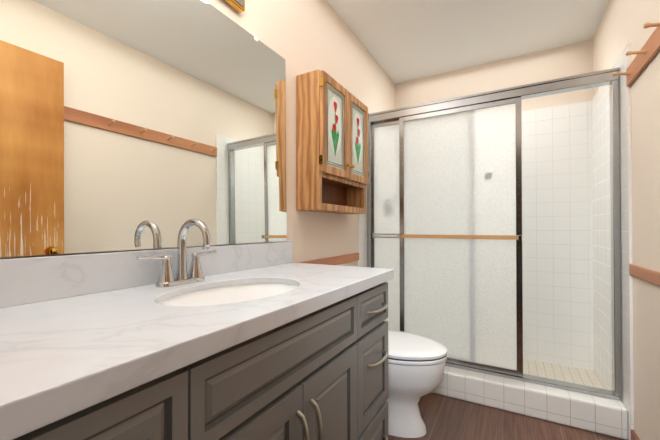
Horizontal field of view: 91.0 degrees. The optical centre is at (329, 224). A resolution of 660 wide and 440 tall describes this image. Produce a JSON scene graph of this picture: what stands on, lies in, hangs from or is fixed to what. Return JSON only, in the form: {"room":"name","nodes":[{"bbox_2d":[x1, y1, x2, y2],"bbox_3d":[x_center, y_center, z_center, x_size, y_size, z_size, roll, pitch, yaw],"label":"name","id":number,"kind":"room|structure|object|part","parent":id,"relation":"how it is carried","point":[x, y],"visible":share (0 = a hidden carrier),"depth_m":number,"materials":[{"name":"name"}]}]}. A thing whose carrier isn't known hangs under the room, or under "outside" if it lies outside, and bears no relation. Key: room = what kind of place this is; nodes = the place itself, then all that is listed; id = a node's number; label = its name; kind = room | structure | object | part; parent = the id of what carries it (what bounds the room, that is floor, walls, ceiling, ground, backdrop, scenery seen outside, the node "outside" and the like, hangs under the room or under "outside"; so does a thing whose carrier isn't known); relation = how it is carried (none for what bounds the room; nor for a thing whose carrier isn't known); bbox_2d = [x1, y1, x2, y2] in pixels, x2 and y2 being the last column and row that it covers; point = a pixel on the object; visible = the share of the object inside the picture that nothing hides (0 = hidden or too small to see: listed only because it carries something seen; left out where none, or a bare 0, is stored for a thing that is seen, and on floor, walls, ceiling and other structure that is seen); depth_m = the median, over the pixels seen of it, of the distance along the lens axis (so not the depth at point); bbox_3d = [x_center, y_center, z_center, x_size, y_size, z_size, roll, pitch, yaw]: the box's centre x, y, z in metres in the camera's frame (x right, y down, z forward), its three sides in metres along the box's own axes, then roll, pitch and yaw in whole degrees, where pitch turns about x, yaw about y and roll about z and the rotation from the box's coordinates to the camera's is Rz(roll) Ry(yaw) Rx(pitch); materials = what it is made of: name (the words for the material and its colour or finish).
{"room":"bathroom","nodes":[
{"label":"bathroom","id":0,"kind":"room"},
{"bbox_2d":[0,0,394,266],"bbox_3d":[-0.305,-0.135,1.607,0.120,2.500,3.840,0,-1,29],"label":"wall","id":1,"kind":"structure","parent":0,"point":[302,36],"depth_m":1.85,"materials":[{"name":"beige paint"}]},
{"bbox_2d":[0,0,286,257],"bbox_3d":[-0.533,-0.380,1.061,0.016,0.911,1.269,0,-1,29],"label":"mirror","id":2,"kind":"object","parent":1,"relation":"attached to","point":[137,124],"visible":1,"depth_m":0.97,"materials":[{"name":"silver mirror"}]},
{"bbox_2d":[0,242,291,305],"bbox_3d":[-0.522,0.132,1.070,0.021,0.106,1.324,0,-1,29],"label":"backsplash","id":3,"kind":"structure","parent":1,"relation":"attached to","point":[26,279],"depth_m":0.86,"materials":[{"name":"white stone"}]},
{"bbox_2d":[223,0,244,12],"bbox_3d":[-0.506,-0.951,0.994,0.135,0.130,0.760,0,-1,29],"label":"picture frame","id":4,"kind":"object","parent":1,"relation":"attached to","point":[238,6],"visible":1,"depth_m":1.32,"materials":[{"name":"gold metal"}]},
{"bbox_2d":[297,253,358,264],"bbox_3d":[0.005,0.230,2.017,0.014,0.055,0.835,0,-1,29],"label":"trim","id":5,"kind":"structure","parent":1,"relation":"attached to","point":[340,259],"depth_m":2.07,"materials":[{"name":"brown wood"}]},
{"bbox_2d":[296,69,368,213],"bbox_3d":[0.051,-0.429,1.923,0.187,0.714,0.603,0,-1,29],"label":"upper cabinet","id":6,"kind":"object","parent":1,"relation":"attached to","point":[332,119],"visible":1,"depth_m":1.73,"materials":[{"name":"brown wood"}]},
{"bbox_3d":[0.098,-0.522,1.897,0.004,0.431,0.506,0,-1,29],"label":"glass","id":7,"kind":"part","parent":6,"relation":"part of","materials":[{"name":"multicoloured glass"}]},
{"bbox_2d":[358,108,373,266],"bbox_3d":[0.423,0.107,2.761,0.012,2.040,0.870,0,-1,29],"label":"wall tile","id":8,"kind":"structure","parent":1,"relation":"attached to","point":[362,237],"depth_m":2.44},
{"bbox_2d":[372,119,399,330],"bbox_3d":[0.644,0.076,2.352,0.751,1.730,0.022,0,-1,29],"label":"shower door","id":9,"kind":"structure","parent":1,"relation":"attached to","point":[385,184],"depth_m":2.47,"materials":[{"name":"white glass"}]},
{"bbox_3d":[0.644,0.076,2.352,0.751,1.730,0.022,0,-1,29],"label":"frame","id":10,"kind":"part","parent":9,"relation":"part of","materials":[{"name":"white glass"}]},
{"bbox_2d":[399,97,522,376],"bbox_3d":[0.852,0.074,2.196,0.775,1.730,0.022,0,-1,29],"label":"shower door","id":11,"kind":"structure","parent":1,"relation":"attached to","point":[460,173],"depth_m":2.17,"materials":[{"name":"white glass"}]},
{"bbox_2d":[398,234,521,239],"bbox_3d":[0.834,0.081,2.164,0.771,0.032,0.051,0,-1,29],"label":"brackets","id":12,"kind":"object","parent":11,"relation":"attached to","point":[519,237],"visible":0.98,"depth_m":1.96,"materials":[{"name":"silver metal"}]},
{"bbox_2d":[401,234,517,239],"bbox_3d":[0.827,0.081,2.152,0.727,0.026,0.016,0,-1,29],"label":"door towel bar","id":13,"kind":"object","parent":12,"relation":"attached to","point":[509,237],"visible":0.96,"depth_m":2.12,"materials":[{"name":"brown wood"}]},
{"bbox_2d":[367,67,621,400],"bbox_3d":[0.948,0.053,2.158,1.494,1.816,0.077,0,-1,29],"label":"jamb","id":14,"kind":"object","parent":1,"relation":"attached to","point":[574,83],"visible":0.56,"depth_m":1.85,"materials":[{"name":"silver metal"}]},
{"bbox_2d":[432,366,627,439],"bbox_3d":[0.937,1.040,2.129,1.496,0.160,0.210,0,-1,29],"label":"shower curb","id":15,"kind":"structure","parent":1,"relation":"attached to","point":[601,415],"depth_m":1.87,"materials":[{"name":"tile"}]},
{"bbox_2d":[326,0,608,83],"bbox_3d":[0.409,-1.439,1.218,1.760,0.100,3.840,0,-1,29],"label":"ceiling","id":16,"kind":"structure","parent":0,"point":[401,41],"depth_m":2.29,"materials":[{"name":"white paint"}]},
{"bbox_2d":[395,40,592,110],"bbox_3d":[1.323,-0.123,2.825,1.520,2.500,0.120,0,-1,29],"label":"wall","id":17,"kind":"structure","parent":0,"point":[560,62],"depth_m":2.66,"materials":[{"name":"beige paint"}]},
{"bbox_2d":[522,101,593,370],"bbox_3d":[1.290,0.107,2.765,1.496,2.040,0.012,0,-1,29],"label":"wall tile","id":18,"kind":"structure","parent":17,"relation":"attached to","point":[557,244],"depth_m":2.50,"materials":[{"name":"white tile"}]},
{"bbox_2d":[388,392,627,439],"bbox_3d":[0.409,1.161,1.191,1.760,0.100,3.840,0,-1,29],"label":"floor","id":19,"kind":"structure","parent":0,"point":[446,417],"depth_m":1.80,"materials":[{"name":"brown wood"}]},
{"bbox_2d":[0,274,393,439],"bbox_3d":[-0.283,0.666,0.929,0.572,0.884,1.275,0,-1,29],"label":"bathroom vanity","id":20,"kind":"object","parent":19,"relation":"on","point":[256,341],"depth_m":0.70,"materials":[{"name":"grey paint"}]},
{"bbox_2d":[0,262,393,429],"bbox_3d":[-0.291,0.204,0.939,0.552,0.040,1.324,0,-1,29],"label":"countertop","id":21,"kind":"structure","parent":20,"relation":"on","point":[55,353],"depth_m":0.56,"materials":[{"name":"white stone"}]},
{"bbox_2d":[136,218,219,285],"bbox_3d":[-0.425,0.083,1.002,0.151,0.204,0.275,0,-1,29],"label":"faucet","id":22,"kind":"object","parent":21,"relation":"on","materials":[{"name":"silver metal"}]},
{"bbox_2d":[148,278,299,309],"bbox_3d":[-0.269,0.283,0.934,0.347,0.155,0.504,0,-1,29],"label":"sink","id":23,"kind":"object","parent":21,"relation":"in","point":[215,297],"depth_m":1.07,"materials":[{"name":"white ceramic"}]},
{"bbox_2d":[386,330,447,437],"bbox_3d":[0.311,0.725,1.854,0.686,0.785,0.490,0,-1,29],"label":"toilet","id":24,"kind":"object","parent":19,"relation":"on","point":[416,364],"visible":0.52,"depth_m":1.68,"materials":[{"name":"white ceramic"}]},
{"bbox_3d":[0.378,0.912,1.814,0.517,0.411,0.377,0,-1,29],"label":"bowl","id":25,"kind":"part","parent":24,"relation":"part of","materials":[{"name":"white ceramic"}]},
{"bbox_3d":[0.388,0.692,1.810,0.506,0.022,0.387,0,-1,29],"label":"seat","id":26,"kind":"part","parent":24,"relation":"part of","materials":[{"name":"white plastic"}]},
{"bbox_3d":[0.389,0.662,1.811,0.507,0.031,0.389,0,-1,29],"label":"lid","id":27,"kind":"part","parent":24,"relation":"part of","materials":[{"name":"white plastic"}]},
{"bbox_2d":[523,359,603,388],"bbox_3d":[1.138,1.099,2.485,1.496,0.050,0.608,0,-1,29],"label":"pan","id":28,"kind":"object","parent":19,"relation":"on","point":[585,377],"visible":0.14,"depth_m":2.34,"materials":[{"name":"tile"}]},
{"bbox_2d":[593,0,659,439],"bbox_3d":[1.123,-0.143,0.802,0.120,2.500,3.840,0,-1,29],"label":"wall","id":29,"kind":"structure","parent":0,"point":[621,24],"depth_m":1.50,"materials":[{"name":"beige paint"}]},
{"bbox_2d":[592,43,633,439],"bbox_3d":[1.736,0.099,2.021,0.012,2.040,0.870,0,-1,29],"label":"wall tile","id":30,"kind":"structure","parent":29,"relation":"attached to","point":[601,235],"depth_m":1.99,"materials":[{"name":"white tile"}]},
{"bbox_2d":[631,429,639,439],"bbox_3d":[0.989,1.063,0.687,0.014,0.085,2.170,0,-1,29],"label":"baseboard","id":31,"kind":"structure","parent":29,"relation":"attached to","point":[634,436],"depth_m":1.59,"materials":[{"name":"brown wood"}]},
{"bbox_2d":[612,22,659,86],"bbox_3d":[1.188,-0.753,1.133,0.082,0.090,1.230,0,-1,29],"label":"peg rail","id":32,"kind":"object","parent":29,"relation":"attached to","point":[647,52],"visible":1,"depth_m":1.42,"materials":[{"name":"brown wood"}]},
{"bbox_2d":[629,264,659,285],"bbox_3d":[0.989,0.216,0.696,0.014,0.055,2.170,0,-1,29],"label":"trim","id":33,"kind":"structure","parent":29,"relation":"attached to","point":[648,275],"depth_m":1.44,"materials":[{"name":"brown wood"}]},
{"bbox_3d":[0.662,0.083,2.384,0.747,0.032,0.051,0,-1,29],"label":"bracket","id":34,"kind":"object","parent":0,"visible":0},
{"bbox_2d":[372,233,397,237],"bbox_3d":[0.651,0.083,2.367,0.705,0.040,0.083,0,-1,29],"label":"towel bar","id":35,"kind":"object","parent":34,"relation":"attached to","point":[373,234],"visible":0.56,"depth_m":2.47,"materials":[{"name":"silver metal"}]}
]}

